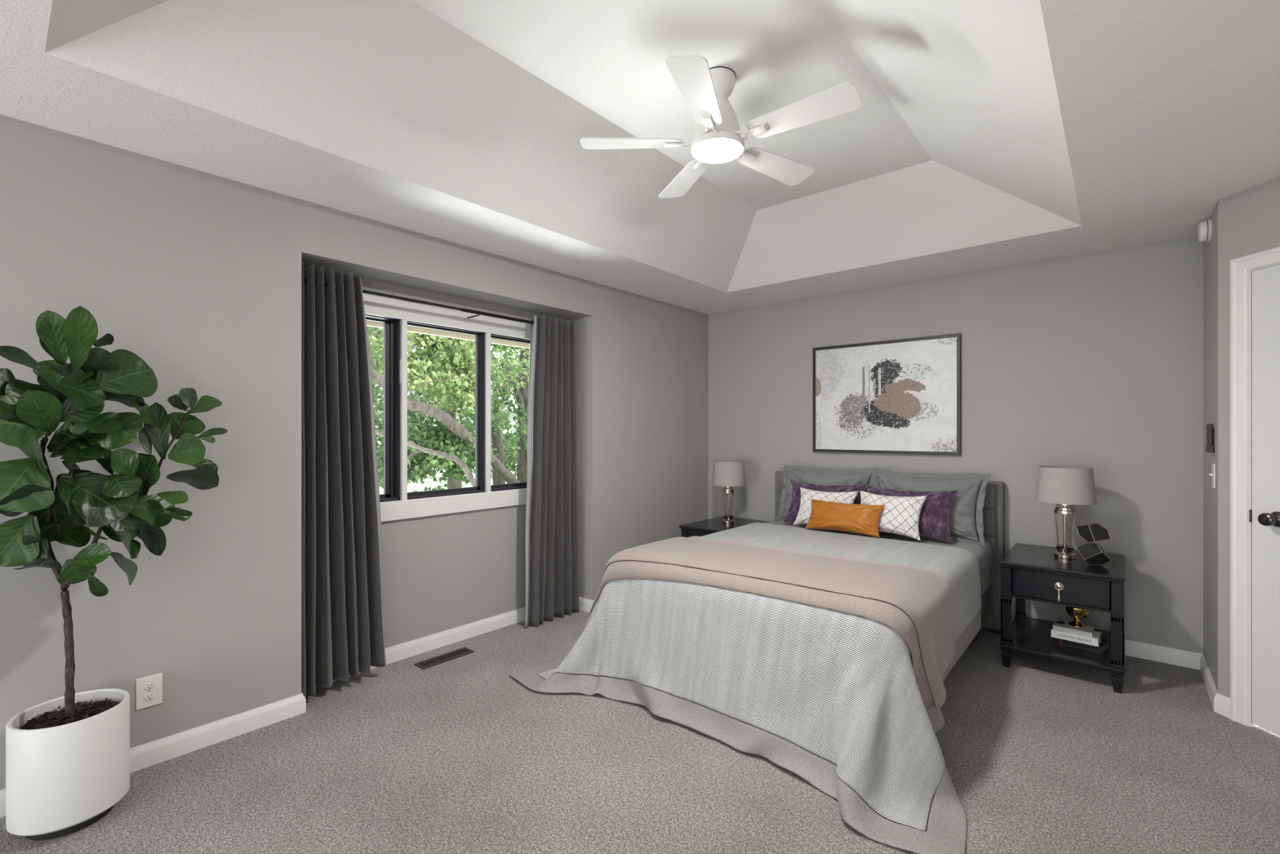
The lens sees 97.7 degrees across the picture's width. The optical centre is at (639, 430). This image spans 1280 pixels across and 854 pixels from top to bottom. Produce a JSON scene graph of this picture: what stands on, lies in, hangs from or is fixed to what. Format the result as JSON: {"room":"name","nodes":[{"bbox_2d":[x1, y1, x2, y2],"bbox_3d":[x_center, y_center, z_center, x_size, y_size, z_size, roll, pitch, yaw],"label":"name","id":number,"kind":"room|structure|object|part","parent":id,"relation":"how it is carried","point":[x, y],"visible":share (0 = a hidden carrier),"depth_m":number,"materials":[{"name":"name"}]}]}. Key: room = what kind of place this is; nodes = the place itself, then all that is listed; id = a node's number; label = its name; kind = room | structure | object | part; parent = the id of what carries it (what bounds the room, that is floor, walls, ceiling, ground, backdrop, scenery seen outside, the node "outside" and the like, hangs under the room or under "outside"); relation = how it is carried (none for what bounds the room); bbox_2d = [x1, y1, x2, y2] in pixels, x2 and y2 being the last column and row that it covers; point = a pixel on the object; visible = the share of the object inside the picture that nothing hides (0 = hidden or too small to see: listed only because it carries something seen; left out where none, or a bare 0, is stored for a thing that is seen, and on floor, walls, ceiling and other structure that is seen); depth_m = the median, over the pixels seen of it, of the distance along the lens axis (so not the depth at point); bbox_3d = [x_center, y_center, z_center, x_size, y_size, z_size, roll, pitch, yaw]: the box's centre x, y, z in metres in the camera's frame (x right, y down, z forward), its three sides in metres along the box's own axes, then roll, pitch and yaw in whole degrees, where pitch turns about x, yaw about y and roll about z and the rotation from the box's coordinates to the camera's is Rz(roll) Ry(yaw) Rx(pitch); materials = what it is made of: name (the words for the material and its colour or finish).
{"room":"bedroom","nodes":[
{"label":"bedroom","id":0,"kind":"room"},
{"bbox_2d":[0,114,708,790],"bbox_3d":[-2.305,0.119,2.159,0.400,2.440,8.900,0,0,41],"label":"wall","id":1,"kind":"structure","parent":0,"point":[196,274],"depth_m":2.48,"materials":[{"name":"paint"}]},
{"bbox_2d":[136,672,162,710],"bbox_3d":[-1.965,1.043,2.242,0.009,0.122,0.080,0,0,41],"label":"wall outlet","id":2,"kind":"object","parent":1,"relation":"attached to","point":[148,688],"visible":1,"depth_m":2.24,"materials":[{"name":"white plastic"}]},
{"bbox_2d":[144,682,155,689],"bbox_3d":[-1.963,1.022,2.240,0.003,0.027,0.033,0,0,41],"label":"receptacle","id":3,"kind":"object","parent":2,"relation":"attached to","point":[148,686],"depth_m":2.24,"materials":[{"name":"grey plastic"}]},
{"bbox_2d":[144,693,155,700],"bbox_3d":[-1.963,1.064,2.240,0.003,0.027,0.033,0,0,41],"label":"receptacle","id":4,"kind":"object","parent":2,"relation":"attached to","point":[148,696],"depth_m":2.24,"materials":[{"name":"grey plastic"}]},
{"bbox_2d":[0,596,593,817],"bbox_3d":[-2.243,1.294,2.106,0.264,0.090,8.600,0,0,41],"label":"baseboard","id":5,"kind":"structure","parent":1,"relation":"attached to","point":[159,750],"depth_m":2.53,"materials":[{"name":"white paint"}]},
{"bbox_2d":[304,279,563,328],"bbox_3d":[-1.149,-0.736,3.460,0.161,0.046,1.807,0,0,41],"label":"curtain rod","id":6,"kind":"object","parent":1,"relation":"attached to","point":[479,313],"visible":0.46,"depth_m":3.35,"materials":[{"name":"black metal"}]},
{"bbox_2d":[301,262,386,697],"bbox_3d":[-1.540,0.244,2.905,0.150,2.121,0.422,0,0,41],"label":"curtain","id":7,"kind":"object","parent":6,"relation":"hanging from","point":[343,616],"visible":0.91,"depth_m":2.87,"materials":[{"name":"grey fabric"}]},
{"bbox_3d":[-1.100,-0.743,3.418,0.017,0.017,1.770,0,0,41],"label":"rod","id":8,"kind":"part","parent":6,"relation":"part of","materials":[{"name":"black metal"}]},
{"bbox_2d":[524,315,579,626],"bbox_3d":[-0.630,0.266,3.965,0.141,2.122,0.460,0,0,41],"label":"curtain","id":9,"kind":"object","parent":6,"relation":"hanging from","point":[552,578],"visible":1,"depth_m":3.94,"materials":[{"name":"grey fabric"}]},
{"bbox_2d":[363,293,530,521],"bbox_3d":[-1.237,-0.122,3.549,0.132,1.278,1.620,0,0,41],"label":"window","id":10,"kind":"structure","parent":1,"relation":"in","point":[396,503],"depth_m":3.42,"materials":[{"name":"white paint"}]},
{"bbox_3d":[-1.594,-0.123,3.159,0.098,1.065,0.443,0,0,41],"label":"sash","id":11,"kind":"part","parent":10,"relation":"part of","materials":[{"name":"grey metal"}]},
{"bbox_3d":[-1.250,-0.123,3.559,0.098,1.065,0.549,0,0,41],"label":"sash","id":12,"kind":"part","parent":10,"relation":"part of","materials":[{"name":"grey metal"}]},
{"bbox_3d":[-1.196,-0.176,3.513,0.020,1.170,1.620,0,0,41],"label":"frame","id":13,"kind":"part","parent":10,"relation":"part of","materials":[{"name":"white paint"}]},
{"bbox_3d":[-1.195,0.462,3.513,0.022,0.110,1.620,0,0,41],"label":"sill","id":14,"kind":"part","parent":10,"relation":"part of","materials":[{"name":"white paint"}]},
{"bbox_3d":[-0.907,-0.123,3.960,0.098,1.065,0.446,0,0,41],"label":"sash","id":15,"kind":"part","parent":10,"relation":"part of","materials":[{"name":"grey metal"}]},
{"bbox_2d":[365,320,528,348],"bbox_3d":[-2.001,-0.818,3.282,0.600,0.185,9.500,0,0,41],"label":"trim","id":16,"kind":"structure","parent":1,"relation":"attached to","point":[370,323],"depth_m":4.31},
{"bbox_2d":[0,0,1279,314],"bbox_3d":[-0.644,-1.328,0.733,4.779,0.455,8.900,0,0,41],"label":"ceiling","id":17,"kind":"structure","parent":0,"point":[983,135],"depth_m":2.22,"materials":[{"name":"white paint"}]},
{"bbox_2d":[579,55,862,198],"bbox_3d":[0.351,-1.303,2.304,1.070,0.318,1.100,0,0,41],"label":"ceiling fan","id":18,"kind":"object","parent":17,"relation":"hanging from","point":[705,91],"visible":1,"depth_m":2.23,"materials":[{"name":"white plastic"}]},
{"bbox_3d":[-0.032,-1.193,2.321,0.425,0.006,0.141,0,11,1],"label":"fan blade","id":19,"kind":"part","parent":18,"relation":"part of","materials":[{"name":"white ceramic"}]},
{"bbox_3d":[0.215,-1.193,2.654,0.141,0.006,0.425,-12,3,-17],"label":"fan blade","id":20,"kind":"part","parent":18,"relation":"part of","materials":[{"name":"white ceramic"}]},
{"bbox_3d":[0.208,-1.193,1.983,0.141,0.006,0.425,12,4,18],"label":"fan blade","id":21,"kind":"part","parent":18,"relation":"part of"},
{"bbox_2d":[693,138,742,163],"bbox_3d":[0.321,-1.153,2.317,0.199,0.019,0.199,0,0,41],"label":"diffuser","id":22,"kind":"object","parent":18,"relation":"attached to","point":[704,150],"depth_m":2.29,"materials":[{"name":"white glass"}]},
{"bbox_3d":[0.608,-1.193,2.521,0.425,0.006,0.141,0,-11,-35],"label":"fan blade","id":23,"kind":"part","parent":18,"relation":"part of","materials":[{"name":"white ceramic"}]},
{"bbox_3d":[0.604,-1.193,2.107,0.425,0.006,0.141,0,-11,37],"label":"fan blade","id":24,"kind":"part","parent":18,"relation":"part of","materials":[{"name":"white ceramic"}]},
{"bbox_2d":[0,609,1279,853],"bbox_3d":[-0.644,1.399,0.733,4.779,0.120,8.900,0,0,41],"label":"floor","id":25,"kind":"structure","parent":0,"point":[458,755],"depth_m":2.15,"materials":[{"name":"carpet"}]},
{"bbox_2d":[5,688,129,840],"bbox_3d":[-1.969,1.149,1.937,0.300,0.380,0.300,0,0,41],"label":"planter","id":26,"kind":"object","parent":25,"relation":"on","point":[67,767],"depth_m":1.84,"materials":[{"name":"white ceramic"}]},
{"bbox_2d":[0,306,227,840],"bbox_3d":[-1.885,0.465,1.988,0.358,1.748,0.669,0,0,41],"label":"fig","id":27,"kind":"object","parent":25,"relation":"on","point":[68,755],"visible":1,"depth_m":1.90,"materials":[{"name":"green plant"}]},
{"bbox_2d":[413,646,474,669],"bbox_3d":[-1.149,1.333,3.295,0.104,0.012,0.330,0,0,41],"label":"floor vent","id":28,"kind":"object","parent":25,"relation":"in","point":[442,658],"visible":1,"depth_m":3.29,"materials":[{"name":"brown metal"}]},
{"bbox_2d":[679,515,770,537],"bbox_3d":[0.751,1.061,4.719,0.542,0.557,0.690,0,0,41],"label":"nightstand","id":29,"kind":"object","parent":25,"relation":"on","point":[710,526],"visible":0.09,"depth_m":4.63,"materials":[{"name":"black paint"}]},
{"bbox_3d":[0.377,1.016,4.653,0.054,0.409,0.054,0,0,41],"label":"post","id":30,"kind":"part","parent":29,"relation":"part of","materials":[{"name":"black paint"}]},
{"bbox_3d":[0.552,0.883,4.488,0.418,0.135,0.020,0,0,41],"label":"drawer","id":31,"kind":"part","parent":29,"relation":"part of","materials":[{"name":"black paint"}]},
{"bbox_2d":[711,460,746,523],"bbox_3d":[0.754,0.519,4.765,0.288,0.526,0.288,0,0,41],"label":"table lamp","id":32,"kind":"object","parent":29,"relation":"on","point":[726,473],"visible":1,"depth_m":4.68,"materials":[{"name":"white fabric"}]},
{"bbox_3d":[0.754,0.357,4.765,0.286,0.197,0.286,0,0,41],"label":"lamp shade","id":33,"kind":"part","parent":32,"relation":"part of","materials":[{"name":"grey fabric"}]},
{"bbox_3d":[0.754,0.259,4.765,0.256,0.006,0.256,0,0,41],"label":"shade trim","id":34,"kind":"part","parent":32,"relation":"part of","materials":[{"name":"grey fabric"}]},
{"bbox_3d":[0.754,0.456,4.765,0.288,0.006,0.288,0,0,41],"label":"shade trim","id":35,"kind":"part","parent":32,"relation":"part of","materials":[{"name":"grey fabric"}]},
{"bbox_2d":[764,470,1004,634],"bbox_3d":[1.109,0.839,3.445,1.637,1.000,2.198,0,0,41],"label":"bed","id":36,"kind":"object","parent":25,"relation":"on","point":[988,557],"visible":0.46,"depth_m":3.69,"materials":[{"name":"beige fabric"}]},
{"bbox_2d":[509,522,981,853],"bbox_3d":[0.732,1.014,3.126,2.244,0.649,2.080,0,0,41],"label":"comforter","id":37,"kind":"object","parent":36,"relation":"on","point":[842,687],"visible":0.74,"depth_m":2.37,"materials":[{"name":"fabric"}]},
{"bbox_2d":[589,536,954,708],"bbox_3d":[0.626,0.870,2.902,1.789,0.435,0.850,0,0,41],"label":"throw blanket","id":38,"kind":"object","parent":37,"relation":"on","point":[917,603],"visible":0.91,"depth_m":2.53,"materials":[{"name":"beige fabric"}]},
{"bbox_2d":[804,498,884,537],"bbox_3d":[1.372,0.583,3.779,0.512,0.198,0.150,0,0,44],"label":"pillow","id":39,"kind":"object","parent":37,"relation":"on","point":[864,519],"visible":1,"depth_m":3.73,"materials":[{"name":"leather"}]},
{"bbox_2d":[782,479,866,522],"bbox_3d":[1.348,0.537,4.115,0.577,0.316,0.206,0,0,40],"label":"pillow","id":40,"kind":"object","parent":36,"relation":"on","point":[793,508],"visible":0.44,"depth_m":4.17,"materials":[{"name":"fabric"}]},
{"bbox_2d":[793,487,858,524],"bbox_3d":[1.321,0.552,3.991,0.433,0.267,0.162,0,0,38],"label":"pillow","id":41,"kind":"object","parent":36,"relation":"on","point":[805,508],"visible":0.58,"depth_m":4.01,"materials":[{"name":"white fabric"}]},
{"bbox_2d":[774,464,878,523],"bbox_3d":[1.409,0.505,4.273,0.746,0.465,0.233,0,0,39],"label":"pillow","id":42,"kind":"object","parent":36,"relation":"on","point":[833,477],"visible":0.38,"depth_m":4.29,"materials":[{"name":"fabric"}]},
{"bbox_3d":[1.085,0.882,3.408,1.520,0.335,2.110,0,0,41],"label":"mattress","id":43,"kind":"part","parent":36,"relation":"part of","materials":[{"name":"white fabric"}]},
{"bbox_2d":[860,490,927,540],"bbox_3d":[1.642,0.550,3.695,0.171,0.271,0.439,0,0,-44],"label":"pillow","id":44,"kind":"object","parent":36,"relation":"on","point":[900,515],"visible":0.76,"depth_m":3.61,"materials":[{"name":"white fabric"}]},
{"bbox_2d":[866,484,957,542],"bbox_3d":[1.776,0.537,3.732,0.588,0.316,0.189,0,0,44],"label":"pillow","id":45,"kind":"object","parent":36,"relation":"on","point":[935,508],"visible":0.42,"depth_m":3.58,"materials":[{"name":"fabric"}]},
{"bbox_2d":[873,467,991,547],"bbox_3d":[1.934,0.503,3.802,0.744,0.461,0.236,0,0,43],"label":"pillow","id":46,"kind":"object","parent":36,"relation":"on","point":[962,520],"visible":0.53,"depth_m":3.62,"materials":[{"name":"fabric"}]},
{"bbox_3d":[1.085,1.109,3.408,1.480,0.140,2.070,0,0,41],"label":"frame","id":47,"kind":"part","parent":36,"relation":"part of","materials":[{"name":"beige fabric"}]},
{"bbox_3d":[2.375,1.189,3.710,0.056,0.300,0.040,0,0,41],"label":"leg","id":48,"kind":"part","parent":36,"relation":"part of","materials":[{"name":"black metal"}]},
{"bbox_2d":[999,542,1125,693],"bbox_3d":[2.461,1.038,3.252,0.542,0.602,0.690,0,0,41],"label":"nightstand","id":49,"kind":"object","parent":25,"relation":"on","point":[1033,572],"visible":1,"depth_m":3.07,"materials":[{"name":"black paint"}]},
{"bbox_3d":[2.088,0.990,3.185,0.054,0.442,0.054,0,0,41],"label":"post","id":50,"kind":"part","parent":49,"relation":"part of","materials":[{"name":"black paint"}]},
{"bbox_3d":[2.485,0.990,3.648,0.054,0.442,0.054,0,0,41],"label":"post","id":51,"kind":"part","parent":49,"relation":"part of","materials":[{"name":"black paint"}]},
{"bbox_3d":[2.252,0.837,3.008,0.042,0.042,0.011,0,0,41],"label":"drawer pull","id":52,"kind":"part","parent":49,"relation":"part of","materials":[{"name":"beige metal"}]},
{"bbox_2d":[1057,589,1060,601],"bbox_3d":[2.247,0.884,3.002,0.017,0.064,0.017,0,0,41],"label":"pendant","id":53,"kind":"object","parent":49,"relation":"attached to","point":[1058,590],"depth_m":3.00,"materials":[{"name":"silver metal"}]},
{"bbox_3d":[2.255,0.846,3.012,0.390,0.122,0.004,0,0,41],"label":"drawer molding","id":54,"kind":"part","parent":49,"relation":"part of","materials":[{"name":"black paint"}]},
{"bbox_3d":[2.263,0.846,3.020,0.418,0.146,0.020,0,0,41],"label":"drawer","id":55,"kind":"part","parent":49,"relation":"part of","materials":[{"name":"black paint"}]},
{"bbox_2d":[999,616,1125,675],"bbox_3d":[2.467,1.226,3.258,0.542,0.030,0.668,0,0,41],"label":"shelf","id":56,"kind":"object","parent":49,"relation":"attached to","point":[1030,636],"depth_m":3.14,"materials":[{"name":"black paint"}]},
{"bbox_2d":[1035,465,1097,559],"bbox_3d":[2.480,0.474,3.264,0.288,0.526,0.288,0,0,41],"label":"table lamp","id":57,"kind":"object","parent":49,"relation":"on","point":[1065,486],"visible":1,"depth_m":3.21,"materials":[{"name":"white fabric"}]},
{"bbox_3d":[2.480,0.312,3.264,0.286,0.197,0.286,0,0,41],"label":"lamp shade","id":58,"kind":"part","parent":57,"relation":"part of","materials":[{"name":"grey fabric"}]},
{"bbox_3d":[2.480,0.214,3.264,0.256,0.006,0.256,0,0,41],"label":"shade trim","id":59,"kind":"part","parent":57,"relation":"part of","materials":[{"name":"grey fabric"}]},
{"bbox_3d":[2.480,0.411,3.264,0.288,0.006,0.288,0,0,41],"label":"shade trim","id":60,"kind":"part","parent":57,"relation":"part of","materials":[{"name":"grey fabric"}]},
{"bbox_2d":[1058,638,1108,654],"bbox_3d":[2.492,1.188,3.143,0.153,0.046,0.193,0,0,-39],"label":"book","id":61,"kind":"object","parent":49,"relation":"on","point":[1103,646],"visible":0.61,"depth_m":3.08,"materials":[{"name":"black paper"}]},
{"bbox_2d":[1050,626,1101,646],"bbox_3d":[2.450,1.145,3.144,0.208,0.040,0.146,0,0,45],"label":"book","id":62,"kind":"object","parent":61,"relation":"on","point":[1095,640],"visible":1,"depth_m":3.09,"materials":[{"name":"white paper"}]},
{"bbox_2d":[1053,619,1094,636],"bbox_3d":[2.444,1.112,3.153,0.174,0.024,0.126,0,0,44],"label":"book","id":63,"kind":"object","parent":62,"relation":"on","point":[1088,631],"visible":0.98,"depth_m":3.12,"materials":[{"name":"white paper"}]},
{"bbox_2d":[1055,617,1065,623],"bbox_3d":[2.404,1.085,3.199,0.043,0.029,0.039,0,0,41],"label":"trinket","id":64,"kind":"object","parent":63,"relation":"on","point":[1061,621],"visible":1,"depth_m":3.20,"materials":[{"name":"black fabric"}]},
{"bbox_2d":[1065,605,1090,627],"bbox_3d":[2.473,1.037,3.159,0.110,0.125,0.110,0,0,41],"label":"brass bowl","id":65,"kind":"object","parent":63,"relation":"on","point":[1077,613],"visible":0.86,"depth_m":3.13,"materials":[{"name":"gold metal"}]},
{"bbox_2d":[1065,605,1090,618],"bbox_3d":[2.473,1.015,3.159,0.110,0.081,0.110,0,0,41],"label":"cup","id":66,"kind":"object","parent":65,"relation":"on","point":[1076,612],"depth_m":3.12,"materials":[{"name":"gold metal"}]},
{"bbox_2d":[1075,522,1111,564],"bbox_3d":[2.508,0.620,3.094,0.154,0.231,0.139,0,0,41],"label":"ornament","id":67,"kind":"object","parent":49,"relation":"on","point":[1093,553],"visible":1,"depth_m":3.06,"materials":[{"name":"grey"}]},
{"bbox_3d":[2.452,0.990,2.872,0.054,0.442,0.054,0,0,41],"label":"post","id":68,"kind":"part","parent":49,"relation":"part of","materials":[{"name":"black paint"}]},
{"bbox_2d":[708,235,1203,653],"bbox_3d":[2.008,0.119,4.223,3.460,2.440,0.150,0,0,41],"label":"wall","id":69,"kind":"structure","parent":0,"point":[1095,360],"depth_m":3.58,"materials":[{"name":"paint"}]},
{"bbox_2d":[813,333,960,455],"bbox_3d":[1.832,-0.255,4.252,1.070,0.850,0.030,0,0,41],"label":"framed art","id":70,"kind":"object","parent":69,"relation":"attached to","point":[902,396],"visible":1,"depth_m":4.21,"materials":[{"name":"grey"}]},
{"bbox_2d":[1011,618,1202,669],"bbox_3d":[1.898,1.294,4.209,3.310,0.090,0.014,0,0,41],"label":"baseboard","id":71,"kind":"structure","parent":69,"relation":"attached to","point":[1180,657],"depth_m":3.23,"materials":[{"name":"white paint"}]},
{"bbox_2d":[1203,200,1217,691],"bbox_3d":[3.014,0.119,2.853,0.150,2.440,0.620,0,0,41],"label":"wall","id":72,"kind":"structure","parent":0,"point":[1210,250],"depth_m":2.90,"materials":[{"name":"paint"}]},
{"bbox_2d":[1197,218,1212,243],"bbox_3d":[2.924,-1.033,2.897,0.044,0.120,0.120,0,0,41],"label":"smoke detector","id":73,"kind":"object","parent":72,"relation":"attached to","point":[1205,228],"visible":1,"depth_m":2.87,"materials":[{"name":"white plastic"}]},
{"bbox_3d":[2.936,-1.033,2.886,0.012,0.120,0.120,0,0,41],"label":"plate","id":74,"kind":"part","parent":73,"relation":"part of","materials":[{"name":"white plastic"}]},
{"bbox_2d":[1200,653,1217,710],"bbox_3d":[2.950,1.294,2.904,0.014,0.090,0.626,0,0,41],"label":"baseboard","id":75,"kind":"structure","parent":72,"relation":"attached to","point":[1211,687],"depth_m":2.88,"materials":[{"name":"white paint"}]},
{"bbox_2d":[1205,423,1214,452],"bbox_3d":[2.839,0.036,2.785,0.028,0.143,0.052,0,0,41],"label":"remote","id":76,"kind":"object","parent":72,"relation":"attached to","point":[1210,446],"visible":1,"depth_m":2.77,"materials":[{"name":"grey plastic"}]},
{"bbox_2d":[1208,462,1215,488],"bbox_3d":[2.832,0.221,2.771,0.020,0.120,0.072,0,0,41],"label":"light switch","id":77,"kind":"object","parent":72,"relation":"attached to","point":[1213,474],"visible":1,"depth_m":2.75,"materials":[{"name":"white plastic"}]},
{"bbox_3d":[2.837,0.221,2.767,0.006,0.120,0.072,0,0,41],"label":"plate","id":78,"kind":"part","parent":77,"relation":"part of","materials":[{"name":"white plastic"}]},
{"bbox_2d":[1217,177,1279,697],"bbox_3d":[2.866,0.119,1.993,0.120,2.440,1.360,0,0,-4],"label":"wall","id":79,"kind":"structure","parent":0,"point":[1249,219],"depth_m":2.62,"materials":[{"name":"paint"}]},
{"bbox_2d":[1213,693,1230,718],"bbox_3d":[2.797,1.294,2.021,0.014,0.090,1.306,0,0,-4],"label":"baseboard","id":80,"kind":"structure","parent":79,"relation":"attached to","point":[1221,703],"depth_m":2.64,"materials":[{"name":"white paint"}]},
{"bbox_2d":[1230,246,1279,735],"bbox_3d":[2.821,0.273,2.129,0.190,2.132,0.950,0,0,-4],"label":"door","id":81,"kind":"structure","parent":79,"relation":"in","point":[1255,278],"depth_m":2.52,"materials":[{"name":"white paint"}]},
{"bbox_3d":[2.768,0.384,2.532,0.018,0.056,0.004,0,0,-4],"label":"latch plate","id":82,"kind":"part","parent":81,"relation":"part of","materials":[{"name":"grey metal"}]},
{"bbox_3d":[2.740,0.384,2.428,0.074,0.068,0.068,0,0,-4],"label":"knob","id":83,"kind":"part","parent":81,"relation":"part of","materials":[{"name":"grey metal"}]},
{"label":"outside","id":84,"kind":"structure","parent":0,"visible":0},
{"bbox_3d":[-15.778,4.389,32.564,59.550,0.300,100.000,0,0,41],"label":"lawn","id":85,"kind":"structure","parent":84,"visible":0},
{"bbox_2d":[368,327,520,488],"bbox_3d":[-5.497,-0.848,17.969,11.916,10.221,6.625,0,0,-43],"label":"tree","id":86,"kind":"object","parent":85,"relation":"on","point":[451,482],"visible":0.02,"depth_m":17.73,"materials":[{"name":"green plant"}]},
{"bbox_2d":[373,360,518,494],"bbox_3d":[-6.824,0.539,28.834,7.000,7.400,19.000,0,0,41],"label":"sky","id":87,"kind":"structure","parent":85,"relation":"on","point":[428,482],"depth_m":22.68,"materials":[{"name":"white"}]},
{"bbox_3d":[-5.804,0.739,25.323,0.020,1.200,1.000,0,0,41],"label":"pane","id":88,"kind":"part","parent":87,"relation":"part of","materials":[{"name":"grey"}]},
{"bbox_2d":[366,325,528,492],"bbox_3d":[-3.199,0.320,9.383,4.836,7.845,8.483,0,0,41],"label":"trees","id":89,"kind":"object","parent":85,"relation":"on","point":[450,444],"visible":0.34,"depth_m":7.50,"materials":[{"name":"green plant"}]},
{"bbox_2d":[490,369,505,484],"bbox_3d":[-2.725,1.490,10.886,0.307,5.513,0.595,0,0,41],"label":"tree","id":90,"kind":"object","parent":85,"relation":"on","point":[497,442],"visible":0.24,"depth_m":10.76,"materials":[{"name":"green plant"}]}
]}

